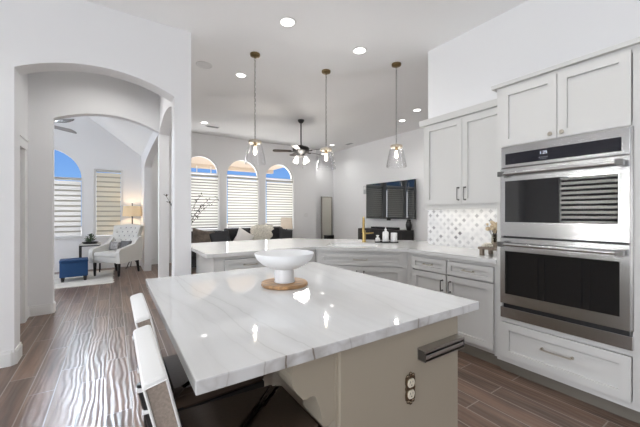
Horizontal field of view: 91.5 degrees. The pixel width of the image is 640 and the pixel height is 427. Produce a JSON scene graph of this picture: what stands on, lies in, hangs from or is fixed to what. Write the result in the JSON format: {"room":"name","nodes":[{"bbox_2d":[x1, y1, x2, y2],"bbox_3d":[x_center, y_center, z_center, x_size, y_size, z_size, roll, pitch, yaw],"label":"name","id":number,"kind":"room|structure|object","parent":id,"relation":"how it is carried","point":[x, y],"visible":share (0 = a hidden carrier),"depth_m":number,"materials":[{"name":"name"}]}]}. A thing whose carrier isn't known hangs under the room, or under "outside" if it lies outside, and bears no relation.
{"room":"kitchen","nodes":[
{"label":"kitchen","id":0,"kind":"room"},
{"bbox_2d":[20,74,27,323],"bbox_3d":[-3.337,-0.400,3.302,0.120,3.400,1.430,0,0,-34],"label":"wall","id":1,"kind":"structure","parent":0,"point":[23,78],"depth_m":3.70,"materials":[{"name":"white paint"}]},
{"bbox_2d":[20,133,28,322],"bbox_3d":[-3.320,0.200,3.331,0.140,2.200,1.100,0,0,-34],"label":"door","id":2,"kind":"structure","parent":1,"relation":"in","point":[24,141],"depth_m":3.70,"materials":[{"name":"white wood"}]},
{"bbox_2d":[28,71,158,312],"bbox_3d":[-4.145,-0.850,3.708,3.980,4.300,0.140,0,0,-34],"label":"wall","id":3,"kind":"structure","parent":0,"point":[53,96],"depth_m":4.05,"materials":[{"name":"white paint"}]},
{"bbox_2d":[0,0,190,351],"bbox_3d":[-3.204,-0.450,2.413,4.120,3.500,0.200,0,0,-34],"label":"wall","id":4,"kind":"structure","parent":0,"point":[36,36],"depth_m":2.91,"materials":[{"name":"white paint"}]},
{"bbox_2d":[0,342,21,367],"bbox_3d":[-3.199,1.235,2.406,4.120,0.130,0.216,0,0,-34],"label":"baseboard","id":5,"kind":"structure","parent":4,"relation":"attached to","point":[7,358],"depth_m":2.66,"materials":[{"name":"white"}]},
{"bbox_2d":[88,116,152,155],"bbox_3d":[-5.184,-2.210,5.233,4.130,1.620,3.750,0,0,-34],"label":"ceiling","id":6,"kind":"structure","parent":0,"point":[136,137],"depth_m":6.63,"materials":[{"name":"white paint"}]},
{"bbox_2d":[54,119,76,133],"bbox_3d":[-4.888,-2.160,5.151,1.373,1.480,1.420,0,0,-34],"label":"ceiling fan","id":7,"kind":"object","parent":6,"relation":"hanging from","point":[60,120],"visible":0.15,"depth_m":5.56,"materials":[{"name":"black"}]},
{"bbox_2d":[141,95,171,277],"bbox_3d":[-3.012,-0.450,5.729,0.140,3.500,5.120,0,0,-34],"label":"wall","id":8,"kind":"structure","parent":0,"point":[159,142],"depth_m":4.83,"materials":[{"name":"white paint"}]},
{"bbox_2d":[27,261,150,318],"bbox_3d":[-3.972,1.235,5.838,1.620,0.130,3.880,0,0,-34],"label":"baseboard","id":9,"kind":"structure","parent":8,"relation":"attached to","point":[44,309],"depth_m":4.00,"materials":[{"name":"white"}]},
{"bbox_2d":[54,116,315,265],"bbox_3d":[-4.012,-0.850,8.227,9.190,4.300,0.150,0,0,-34],"label":"wall","id":10,"kind":"structure","parent":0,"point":[93,147],"depth_m":7.99,"materials":[{"name":"white paint"}]},
{"bbox_2d":[54,177,80,236],"bbox_3d":[-6.020,-0.135,6.794,1.308,1.330,0.065,0,0,-34],"label":"window blind","id":11,"kind":"object","parent":10,"relation":"attached to","point":[67,194],"visible":0.48,"depth_m":7.02,"materials":[{"name":"grey"}]},
{"bbox_2d":[54,147,85,239],"bbox_3d":[-6.048,-0.460,6.837,1.480,2.080,0.140,0,0,-34],"label":"window","id":12,"kind":"structure","parent":10,"relation":"attached to","point":[55,148],"depth_m":7.19,"materials":[{"name":"white"}]},
{"bbox_2d":[94,169,122,238],"bbox_3d":[-5.069,-0.220,7.486,0.660,1.640,0.140,0,0,-34],"label":"window","id":13,"kind":"structure","parent":10,"relation":"attached to","point":[94,169],"depth_m":7.33,"materials":[{"name":"white"}]},
{"bbox_2d":[96,169,120,236],"bbox_3d":[-5.040,-0.240,7.442,0.488,1.580,0.065,0,0,-34],"label":"window blind","id":14,"kind":"object","parent":10,"relation":"attached to","point":[108,185],"visible":0.91,"depth_m":7.43,"materials":[{"name":"grey fabric"}]},
{"bbox_2d":[54,258,171,271],"bbox_3d":[-3.634,1.235,8.978,10.650,0.130,1.016,0,0,-34],"label":"baseboard","id":15,"kind":"structure","parent":10,"relation":"attached to","point":[153,261],"depth_m":7.48,"materials":[{"name":"white"}]},
{"bbox_2d":[191,174,217,229],"bbox_3d":[-3.284,-0.310,8.604,0.928,1.540,0.065,0,0,-34],"label":"window blind","id":16,"kind":"object","parent":10,"relation":"attached to","point":[208,187],"visible":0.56,"depth_m":8.67,"materials":[{"name":"grey"}]},
{"bbox_2d":[191,155,218,230],"bbox_3d":[-3.313,-0.550,8.648,1.100,2.160,0.140,0,0,-34],"label":"window","id":17,"kind":"structure","parent":10,"relation":"attached to","point":[204,156],"depth_m":8.83,"materials":[{"name":"white wood"}]},
{"bbox_2d":[191,157,282,173],"bbox_3d":[-3.185,-1.865,10.700,4.700,0.370,3.040,0,0,-34],"label":"roof","id":18,"kind":"structure","parent":10,"relation":"attached to","point":[200,162],"depth_m":11.65,"materials":[{"name":"beige paint"}]},
{"bbox_2d":[226,159,258,227],"bbox_3d":[-2.313,-0.550,9.310,1.100,2.160,0.140,0,0,-34],"label":"window","id":19,"kind":"structure","parent":10,"relation":"attached to","point":[245,160],"depth_m":9.34,"materials":[{"name":"white"}]},
{"bbox_2d":[227,176,257,227],"bbox_3d":[-2.284,-0.310,9.266,0.928,1.540,0.065,0,0,-34],"label":"window blind","id":20,"kind":"object","parent":10,"relation":"attached to","point":[242,194],"visible":0.93,"depth_m":9.26,"materials":[{"name":"grey"}]},
{"bbox_2d":[266,179,292,226],"bbox_3d":[-1.279,-0.300,9.931,0.918,1.520,0.065,0,0,-34],"label":"window blind","id":21,"kind":"object","parent":10,"relation":"attached to","point":[278,195],"visible":0.96,"depth_m":9.90,"materials":[{"name":"grey"}]},
{"bbox_2d":[265,163,294,229],"bbox_3d":[-1.308,-0.537,9.975,1.090,2.135,0.140,0,0,-34],"label":"window","id":22,"kind":"structure","parent":10,"relation":"attached to","point":[283,165],"depth_m":10.05,"materials":[{"name":"white"}]},
{"bbox_2d":[171,42,427,157],"bbox_3d":[0.353,-2.275,6.650,6.770,0.150,9.500,0,0,-34],"label":"ceiling","id":23,"kind":"structure","parent":0,"point":[361,106],"depth_m":6.18,"materials":[{"name":"white paint"}]},
{"bbox_2d":[196,61,212,68],"bbox_3d":[-1.715,-2.197,4.621,0.236,0.006,0.236,0,0,-34],"label":"ceiling speaker","id":24,"kind":"object","parent":23,"relation":"attached to","point":[202,64],"visible":1,"depth_m":4.61,"materials":[{"name":"white plastic"}]},
{"bbox_2d":[205,125,219,128],"bbox_3d":[-2.720,-2.196,7.913,0.340,0.012,0.180,0,0,-34],"label":"ceiling vent","id":25,"kind":"object","parent":23,"relation":"in","point":[209,126],"visible":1,"depth_m":7.88,"materials":[{"name":"white metal"}]},
{"bbox_2d":[235,72,246,77],"bbox_3d":[-1.257,-2.196,4.960,0.194,0.008,0.194,0,0,-34],"label":"recessed light","id":26,"kind":"object","parent":23,"relation":"in","point":[239,74],"visible":1,"depth_m":4.96,"materials":[{"name":"white"}]},
{"bbox_2d":[273,119,320,163],"bbox_3d":[-0.444,-1.629,7.382,1.252,1.142,1.246,0,0,-34],"label":"ceiling fan","id":27,"kind":"object","parent":23,"relation":"hanging from","point":[300,151],"visible":1,"depth_m":7.26,"materials":[{"name":"black"}]},
{"bbox_2d":[85,0,527,75],"bbox_3d":[-0.301,-2.105,0.509,7.060,0.190,6.580,0,0,-34],"label":"ceiling","id":28,"kind":"structure","parent":0,"point":[325,34],"depth_m":3.32,"materials":[{"name":"white paint"}]},
{"bbox_2d":[244,51,265,163],"bbox_3d":[-0.818,-1.317,3.932,0.268,1.385,0.268,0,0,-34],"label":"pendant light","id":29,"kind":"object","parent":28,"relation":"hanging from","point":[255,142],"visible":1,"depth_m":3.92,"materials":[{"name":"gold metal"}]},
{"bbox_2d":[278,16,296,27],"bbox_3d":[-0.341,-2.006,3.275,0.194,0.008,0.194,0,0,-34],"label":"recessed light","id":30,"kind":"object","parent":28,"relation":"in","point":[286,21],"visible":1,"depth_m":3.27,"materials":[{"name":"white"}]},
{"bbox_2d":[281,18,293,25],"bbox_3d":[-0.341,-2.007,3.275,0.138,0.004,0.138,0,0,-33],"label":"diffuser","id":31,"kind":"object","parent":30,"relation":"attached to","point":[284,21],"depth_m":3.27,"materials":[{"name":"white plastic"}]},
{"bbox_2d":[317,69,335,167],"bbox_3d":[0.087,-1.317,4.399,0.268,1.385,0.268,0,0,-34],"label":"pendant light","id":32,"kind":"object","parent":28,"relation":"hanging from","point":[325,72],"visible":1,"depth_m":4.39,"materials":[{"name":"beige"}]},
{"bbox_2d":[352,46,366,54],"bbox_3d":[0.488,-2.006,3.847,0.194,0.008,0.194,0,0,-34],"label":"recessed light","id":33,"kind":"object","parent":28,"relation":"in","point":[360,50],"visible":1,"depth_m":3.84,"materials":[{"name":"white"}]},
{"bbox_2d":[354,48,364,53],"bbox_3d":[0.488,-2.007,3.847,0.138,0.004,0.138,0,0,-33],"label":"diffuser","id":34,"kind":"object","parent":33,"relation":"attached to","point":[356,50],"depth_m":3.85,"materials":[{"name":"white plastic"}]},
{"bbox_2d":[386,62,405,166],"bbox_3d":[1.026,-1.317,4.193,0.268,1.385,0.268,0,0,-34],"label":"pendant light","id":35,"kind":"object","parent":28,"relation":"hanging from","point":[396,65],"visible":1,"depth_m":4.18,"materials":[{"name":"beige"}]},
{"bbox_2d":[0,263,639,426],"bbox_3d":[-0.444,1.360,4.113,10.900,0.120,12.850,0,0,-34],"label":"floor","id":36,"kind":"structure","parent":0,"point":[77,366],"depth_m":2.43,"materials":[{"name":"brown wood"}]},
{"bbox_2d":[54,269,113,288],"bbox_3d":[-5.186,1.296,5.933,2.135,0.008,1.656,0,0,-34],"label":"area rug","id":37,"kind":"object","parent":36,"relation":"on","point":[105,276],"visible":0.45,"depth_m":6.02,"materials":[{"name":"white carpet"}]},
{"bbox_2d":[59,257,87,282],"bbox_3d":[-4.795,1.089,6.084,0.440,0.405,0.390,0,0,-37],"label":"ottoman","id":38,"kind":"object","parent":37,"relation":"on","point":[68,267],"visible":1,"depth_m":5.94,"materials":[{"name":"blue fabric"}]},
{"bbox_2d":[79,242,100,271],"bbox_3d":[-5.105,0.980,6.934,0.380,0.625,0.380,0,0,-34],"label":"side table","id":39,"kind":"object","parent":37,"relation":"on","point":[81,245],"visible":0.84,"depth_m":6.84,"materials":[{"name":"grey wood"}]},
{"bbox_2d":[82,233,98,243],"bbox_3d":[-5.089,0.554,6.909,0.300,0.226,0.300,0,0,-34],"label":"potted plant","id":40,"kind":"object","parent":39,"relation":"on","point":[89,240],"visible":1,"depth_m":6.87,"materials":[{"name":"green plant"}]},
{"bbox_2d":[88,224,143,276],"bbox_3d":[-4.354,0.769,6.768,0.690,1.054,0.845,0,0,6],"label":"armchair","id":41,"kind":"object","parent":36,"relation":"on","point":[125,232],"visible":0.85,"depth_m":6.72,"materials":[{"name":"white fabric"}]},
{"bbox_2d":[94,250,115,257],"bbox_3d":[-4.367,0.850,6.656,0.510,0.105,0.580,0,0,6],"label":"seat cushion","id":42,"kind":"object","parent":41,"relation":"on","point":[97,253],"depth_m":6.39,"materials":[{"name":"white fabric"}]},
{"bbox_2d":[109,242,120,249],"bbox_3d":[-4.472,0.710,6.799,0.241,0.188,0.120,0,0,12],"label":"throw pillow","id":43,"kind":"object","parent":41,"relation":"on","point":[114,245],"visible":0.94,"depth_m":6.76,"materials":[{"name":"grey fabric"}]},
{"bbox_2d":[120,241,131,247],"bbox_3d":[-4.248,0.700,6.819,0.260,0.212,0.125,0,0,7],"label":"throw pillow","id":44,"kind":"object","parent":41,"relation":"on","point":[123,243],"visible":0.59,"depth_m":6.78,"materials":[{"name":"grey fabric"}]},
{"bbox_2d":[122,203,141,268],"bbox_3d":[-4.489,0.525,7.462,0.400,1.547,0.400,0,0,-13],"label":"floor lamp","id":45,"kind":"object","parent":36,"relation":"on","point":[132,210],"visible":0.76,"depth_m":7.31,"materials":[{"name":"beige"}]},
{"bbox_2d":[163,193,218,222],"bbox_3d":[-2.147,0.474,5.070,0.401,1.652,0.963,0,0,37],"label":"branches","id":46,"kind":"object","parent":36,"relation":"on","point":[201,193],"visible":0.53,"depth_m":5.17,"materials":[{"name":"plant"}]},
{"bbox_2d":[130,293,264,426],"bbox_3d":[-0.517,0.823,1.344,0.503,0.955,0.410,0,0,-34],"label":"bar stool","id":47,"kind":"object","parent":36,"relation":"on","point":[184,396],"visible":0.29,"depth_m":1.23,"materials":[{"name":"white fabric"}]},
{"bbox_2d":[133,325,320,426],"bbox_3d":[-0.269,0.823,0.951,0.503,0.955,0.410,0,0,-34],"label":"bar stool","id":48,"kind":"object","parent":36,"relation":"on","point":[265,406],"visible":1,"depth_m":0.98,"materials":[{"name":"brown leather"}]},
{"bbox_2d":[191,227,282,267],"bbox_3d":[-2.002,0.838,7.963,2.850,0.925,0.910,0,0,-34],"label":"sofa","id":49,"kind":"object","parent":36,"relation":"on","point":[233,232],"visible":0.09,"depth_m":7.87,"materials":[{"name":"grey fabric"}]},
{"bbox_2d":[191,228,214,242],"bbox_3d":[-2.752,0.600,7.328,0.598,0.531,0.245,0,0,-33],"label":"throw pillow","id":50,"kind":"object","parent":49,"relation":"on","point":[199,236],"visible":0.6,"depth_m":7.25,"materials":[{"name":"brown fabric"}]},
{"bbox_2d":[191,230,221,240],"bbox_3d":[-2.759,0.632,7.629,0.790,0.415,0.210,0,0,-33],"label":"cushion","id":51,"kind":"object","parent":49,"relation":"on","point":[217,231],"depth_m":7.63,"materials":[{"name":"fabric"}]},
{"bbox_2d":[209,230,230,241],"bbox_3d":[-2.383,0.630,7.477,0.560,0.476,0.227,0,0,-34],"label":"throw pillow","id":52,"kind":"object","parent":49,"relation":"on","point":[222,236],"visible":0.59,"depth_m":7.42,"materials":[{"name":"grey fabric"}]},
{"bbox_2d":[224,228,250,240],"bbox_3d":[-2.080,0.608,8.079,0.790,0.465,0.210,0,0,-33],"label":"cushion","id":53,"kind":"object","parent":49,"relation":"on","point":[233,232],"depth_m":7.89,"materials":[{"name":"grey fabric"}]},
{"bbox_2d":[233,227,253,240],"bbox_3d":[-1.915,0.640,7.822,0.621,0.610,0.243,0,0,-34],"label":"throw pillow","id":54,"kind":"object","parent":49,"relation":"on","point":[242,235],"visible":0.65,"depth_m":7.77,"materials":[{"name":"white fabric"}]},
{"bbox_2d":[250,224,273,239],"bbox_3d":[-1.599,0.567,8.433,0.893,0.560,0.448,0,0,-34],"label":"pillow","id":55,"kind":"object","parent":49,"relation":"on","point":[260,232],"visible":0.85,"depth_m":8.24,"materials":[{"name":"beige fabric"}]},
{"bbox_2d":[270,227,282,238],"bbox_3d":[-1.402,0.608,8.528,0.790,0.465,0.210,0,0,-33],"label":"cushion","id":56,"kind":"object","parent":49,"relation":"on","point":[275,232],"depth_m":8.53,"materials":[{"name":"grey fabric"}]},
{"bbox_2d":[278,227,292,238],"bbox_3d":[-0.931,0.620,8.473,0.504,0.484,0.232,0,0,-33],"label":"throw pillow","id":57,"kind":"object","parent":49,"relation":"on","point":[283,233],"visible":0.62,"depth_m":8.41,"materials":[{"name":"grey fabric"}]},
{"bbox_2d":[196,250,314,273],"bbox_3d":[-0.728,0.858,3.596,1.155,0.885,0.809,0,0,-34],"label":"base cabinet","id":58,"kind":"object","parent":36,"relation":"on","point":[203,264],"visible":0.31,"depth_m":3.13,"materials":[{"name":"grey paint"}]},
{"bbox_2d":[321,196,331,238],"bbox_3d":[0.256,0.315,12.078,0.500,1.930,0.060,0,0,-34],"label":"leaning mirror","id":59,"kind":"object","parent":36,"relation":"on","point":[326,202],"visible":0.65,"depth_m":12.05,"materials":[{"name":"grey wood"}]},
{"bbox_2d":[324,235,333,238],"bbox_3d":[0.394,1.060,11.797,0.420,0.480,0.300,0,0,-34],"label":"storage box","id":60,"kind":"object","parent":36,"relation":"on","point":[325,236],"visible":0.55,"depth_m":11.65,"materials":[{"name":"black wood"}]},
{"bbox_2d":[263,316,457,426],"bbox_3d":[-0.085,0.858,1.605,0.787,0.884,1.230,0,0,-34],"label":"kitchen island","id":61,"kind":"object","parent":36,"relation":"on","point":[363,385],"visible":0.38,"depth_m":1.07,"materials":[{"name":"beige paint"}]},
{"bbox_2d":[146,262,478,395],"bbox_3d":[-0.162,0.398,1.581,1.165,0.035,1.325,0,0,-34],"label":"island countertop","id":62,"kind":"structure","parent":61,"relation":"on","point":[224,328],"depth_m":1.17,"materials":[{"name":"stone"}]},
{"bbox_2d":[261,277,307,289],"bbox_3d":[-0.189,0.371,1.662,0.246,0.018,0.246,0,0,-34],"label":"serving board","id":63,"kind":"object","parent":62,"relation":"on","point":[299,283],"visible":0.83,"depth_m":1.59,"materials":[{"name":"brown wood"}]},
{"bbox_2d":[255,249,313,283],"bbox_3d":[-0.189,0.285,1.662,0.314,0.154,0.314,0,0,-34],"label":"pedestal bowl","id":64,"kind":"object","parent":63,"relation":"on","point":[284,262],"visible":1,"depth_m":1.61,"materials":[{"name":"white ceramic"}]},
{"bbox_2d":[405,372,414,404],"bbox_3d":[0.330,0.636,1.136,0.048,0.119,0.010,0,0,-34],"label":"wall outlet","id":65,"kind":"object","parent":61,"relation":"attached to","point":[410,379],"visible":1,"depth_m":1.13,"materials":[{"name":"brown plastic"}]},
{"bbox_2d":[408,389,414,398],"bbox_3d":[0.332,0.656,1.133,0.033,0.029,0.004,0,0,-33],"label":"socket","id":66,"kind":"object","parent":65,"relation":"attached to","point":[411,392],"depth_m":1.13,"materials":[{"name":"white plastic"}]},
{"bbox_2d":[408,378,414,387],"bbox_3d":[0.332,0.616,1.133,0.033,0.029,0.004,0,0,-33],"label":"socket","id":67,"kind":"object","parent":65,"relation":"attached to","point":[411,381],"depth_m":1.13,"materials":[{"name":"white plastic"}]},
{"bbox_2d":[417,334,463,362],"bbox_3d":[0.475,0.522,1.216,0.245,0.043,0.036,0,0,-34],"label":"towel rail","id":68,"kind":"object","parent":61,"relation":"attached to","point":[429,352],"visible":1,"depth_m":1.19,"materials":[{"name":"silver metal"}]},
{"bbox_2d":[315,250,410,284],"bbox_3d":[0.509,0.858,3.832,1.853,0.885,0.773,0,0,12],"label":"base cabinet","id":69,"kind":"object","parent":36,"relation":"on","point":[394,266],"visible":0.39,"depth_m":3.47,"materials":[{"name":"grey paint"}]},
{"bbox_2d":[191,238,496,263],"bbox_3d":[0.153,0.398,3.727,3.814,0.035,1.943,0,0,7],"label":"countertop","id":70,"kind":"structure","parent":69,"relation":"on","point":[246,247],"depth_m":3.49,"materials":[{"name":"stone"}]},
{"bbox_2d":[328,244,377,246],"bbox_3d":[0.395,0.501,3.787,0.594,0.218,0.374,0,0,12],"label":"sink","id":71,"kind":"object","parent":70,"relation":"in","point":[355,245],"visible":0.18,"depth_m":3.95,"materials":[{"name":"white ceramic"}]},
{"bbox_2d":[362,216,373,241],"bbox_3d":[0.620,0.209,4.082,0.156,0.342,0.198,0,0,12],"label":"faucet","id":72,"kind":"object","parent":70,"relation":"on","point":[364,233],"visible":0.97,"depth_m":4.14,"materials":[{"name":"gold metal"}]},
{"bbox_2d":[375,241,397,242],"bbox_3d":[0.872,0.372,4.091,0.300,0.016,0.110,0,0,12],"label":"soap tray","id":73,"kind":"object","parent":70,"relation":"on","point":[375,241],"visible":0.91,"depth_m":4.05,"materials":[{"name":"black wood"}]},
{"bbox_2d":[382,227,388,241],"bbox_3d":[0.860,0.275,4.093,0.080,0.198,0.080,0,0,-34],"label":"soap dispenser","id":74,"kind":"object","parent":73,"relation":"on","point":[385,235],"visible":0.98,"depth_m":4.06,"materials":[{"name":"white ceramic"}]},
{"bbox_2d":[391,233,396,241],"bbox_3d":[0.965,0.313,4.072,0.084,0.122,0.084,0,0,-34],"label":"canister","id":75,"kind":"object","parent":73,"relation":"on","point":[393,235],"visible":0.91,"depth_m":4.04,"materials":[{"name":"white ceramic"}]},
{"bbox_2d":[478,246,496,255],"bbox_3d":[1.579,0.341,2.814,0.200,0.078,0.210,0,0,-34],"label":"riser","id":76,"kind":"object","parent":70,"relation":"on","point":[481,249],"visible":0.41,"depth_m":2.82,"materials":[{"name":"brown wood"}]},
{"bbox_2d":[482,243,492,246],"bbox_3d":[1.527,0.284,2.840,0.101,0.036,0.102,0,0,-34],"label":"bead garland","id":77,"kind":"object","parent":76,"relation":"on","point":[484,244],"visible":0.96,"depth_m":2.81,"materials":[{"name":"beige"}]},
{"bbox_2d":[485,220,496,244],"bbox_3d":[1.613,0.183,2.867,0.162,0.238,0.155,0,0,-34],"label":"flower vase","id":78,"kind":"object","parent":76,"relation":"on","point":[493,226],"visible":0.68,"depth_m":2.86,"materials":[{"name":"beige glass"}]},
{"bbox_2d":[358,228,413,239],"bbox_3d":[1.786,0.870,8.773,0.457,0.860,1.740,0,0,-34],"label":"media console","id":79,"kind":"object","parent":36,"relation":"on","point":[401,234],"visible":0.12,"depth_m":8.33,"materials":[{"name":"black wood"}]},
{"bbox_2d":[371,226,399,229],"bbox_3d":[1.811,0.409,8.729,0.184,0.062,0.940,0,0,-34],"label":"speaker box","id":80,"kind":"object","parent":79,"relation":"on","point":[372,227],"visible":0.95,"depth_m":8.54,"materials":[{"name":"black"}]},
{"bbox_2d":[371,227,394,229],"bbox_3d":[1.736,0.409,8.680,0.004,0.046,0.900,0,0,-33],"label":"grille","id":81,"kind":"object","parent":80,"relation":"attached to","point":[388,228],"depth_m":8.62,"materials":[{"name":"fabric"}]},
{"bbox_2d":[406,220,411,229],"bbox_3d":[2.324,0.300,8.158,0.164,0.280,0.164,0,0,-34],"label":"vase","id":82,"kind":"object","parent":79,"relation":"on","point":[408,223],"visible":0.93,"depth_m":8.10,"materials":[{"name":"black ceramic"}]},
{"bbox_2d":[411,253,447,293],"bbox_3d":[1.319,0.858,3.322,0.634,0.885,0.440,0,0,-34],"label":"base cabinet","id":83,"kind":"object","parent":36,"relation":"on","point":[429,272],"visible":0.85,"depth_m":3.15,"materials":[{"name":"grey paint"}]},
{"bbox_2d":[447,257,500,366],"bbox_3d":[1.571,0.858,2.941,0.634,0.885,0.474,0,0,-34],"label":"base cabinet","id":84,"kind":"object","parent":36,"relation":"on","point":[468,279],"visible":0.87,"depth_m":2.74,"materials":[{"name":"grey paint"}]},
{"bbox_2d":[491,37,639,423],"bbox_3d":[1.940,0.124,2.364,0.664,2.352,0.950,0,0,-34],"label":"tall cabinet","id":85,"kind":"object","parent":36,"relation":"on","point":[599,90],"visible":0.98,"depth_m":2.14,"materials":[{"name":"grey paint"}]},
{"bbox_2d":[497,126,633,350],"bbox_3d":[1.890,0.151,2.352,0.672,1.370,0.777,0,0,-34],"label":"double oven","id":86,"kind":"object","parent":85,"relation":"in","point":[566,243],"visible":1,"depth_m":2.13,"materials":[{"name":"silver metal"}]},
{"bbox_3d":[-0.855,1.042,9.663,0.960,0.515,0.520,0,0,-33],"label":"end table","id":87,"kind":"object","parent":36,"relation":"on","visible":0},
{"bbox_2d":[280,218,292,228],"bbox_3d":[-1.020,0.458,9.494,0.380,0.655,0.380,0,0,-34],"label":"table lamp","id":88,"kind":"object","parent":87,"relation":"on","point":[286,223],"visible":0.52,"depth_m":9.34,"materials":[{"name":"beige fabric"}]},
{"bbox_2d":[316,156,332,238],"bbox_3d":[0.104,-0.450,11.611,1.710,3.500,0.950,0,0,-34],"label":"wall niche","id":89,"kind":"object","parent":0,"point":[324,169],"visible":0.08,"depth_m":12.05,"materials":[{"name":"white paint"}]},
{"bbox_2d":[333,158,333,234],"bbox_3d":[0.827,-0.450,11.976,0.100,3.500,0.940,0,0,-34],"label":"wall","id":90,"kind":"structure","parent":0,"point":[333,158],"depth_m":12.33,"materials":[{"name":"white paint"}]},
{"bbox_2d":[334,128,427,240],"bbox_3d":[3.109,-0.450,7.940,0.750,3.500,8.310,0,0,-34],"label":"wall","id":91,"kind":"structure","parent":0,"point":[359,166],"depth_m":9.53,"materials":[{"name":"white paint"}]},
{"bbox_2d":[366,179,415,219],"bbox_3d":[1.986,-0.345,8.809,0.164,1.080,1.850,0,0,-34],"label":"television","id":92,"kind":"object","parent":91,"relation":"attached to","point":[395,199],"visible":1,"depth_m":8.63,"materials":[{"name":"black"}]},
{"bbox_2d":[428,0,639,118],"bbox_3d":[2.807,-0.355,1.792,0.140,3.310,5.090,0,0,-34],"label":"wall","id":93,"kind":"structure","parent":0,"point":[532,36],"depth_m":3.00,"materials":[{"name":"white paint"}]},
{"bbox_2d":[419,99,496,209],"bbox_3d":[1.542,-0.543,3.229,0.384,0.993,0.988,0,0,-34],"label":"upper cabinet","id":94,"kind":"object","parent":93,"relation":"attached to","point":[460,146],"visible":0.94,"depth_m":3.13,"materials":[{"name":"grey paint"}]},
{"bbox_2d":[428,208,496,248],"bbox_3d":[1.668,0.090,3.377,0.010,0.580,1.186,0,0,-34],"label":"backsplash","id":95,"kind":"structure","parent":93,"relation":"attached to","point":[464,228],"depth_m":3.50,"materials":[{"name":"tile"}]},
{"label":"outside","id":96,"kind":"structure","parent":0,"visible":0},
{"bbox_2d":[96,223,250,235],"bbox_3d":[-13.593,1.520,24.161,36.000,0.160,34.700,0,0,-34],"label":"ground","id":97,"kind":"structure","parent":96,"point":[227,223],"depth_m":29.95,"materials":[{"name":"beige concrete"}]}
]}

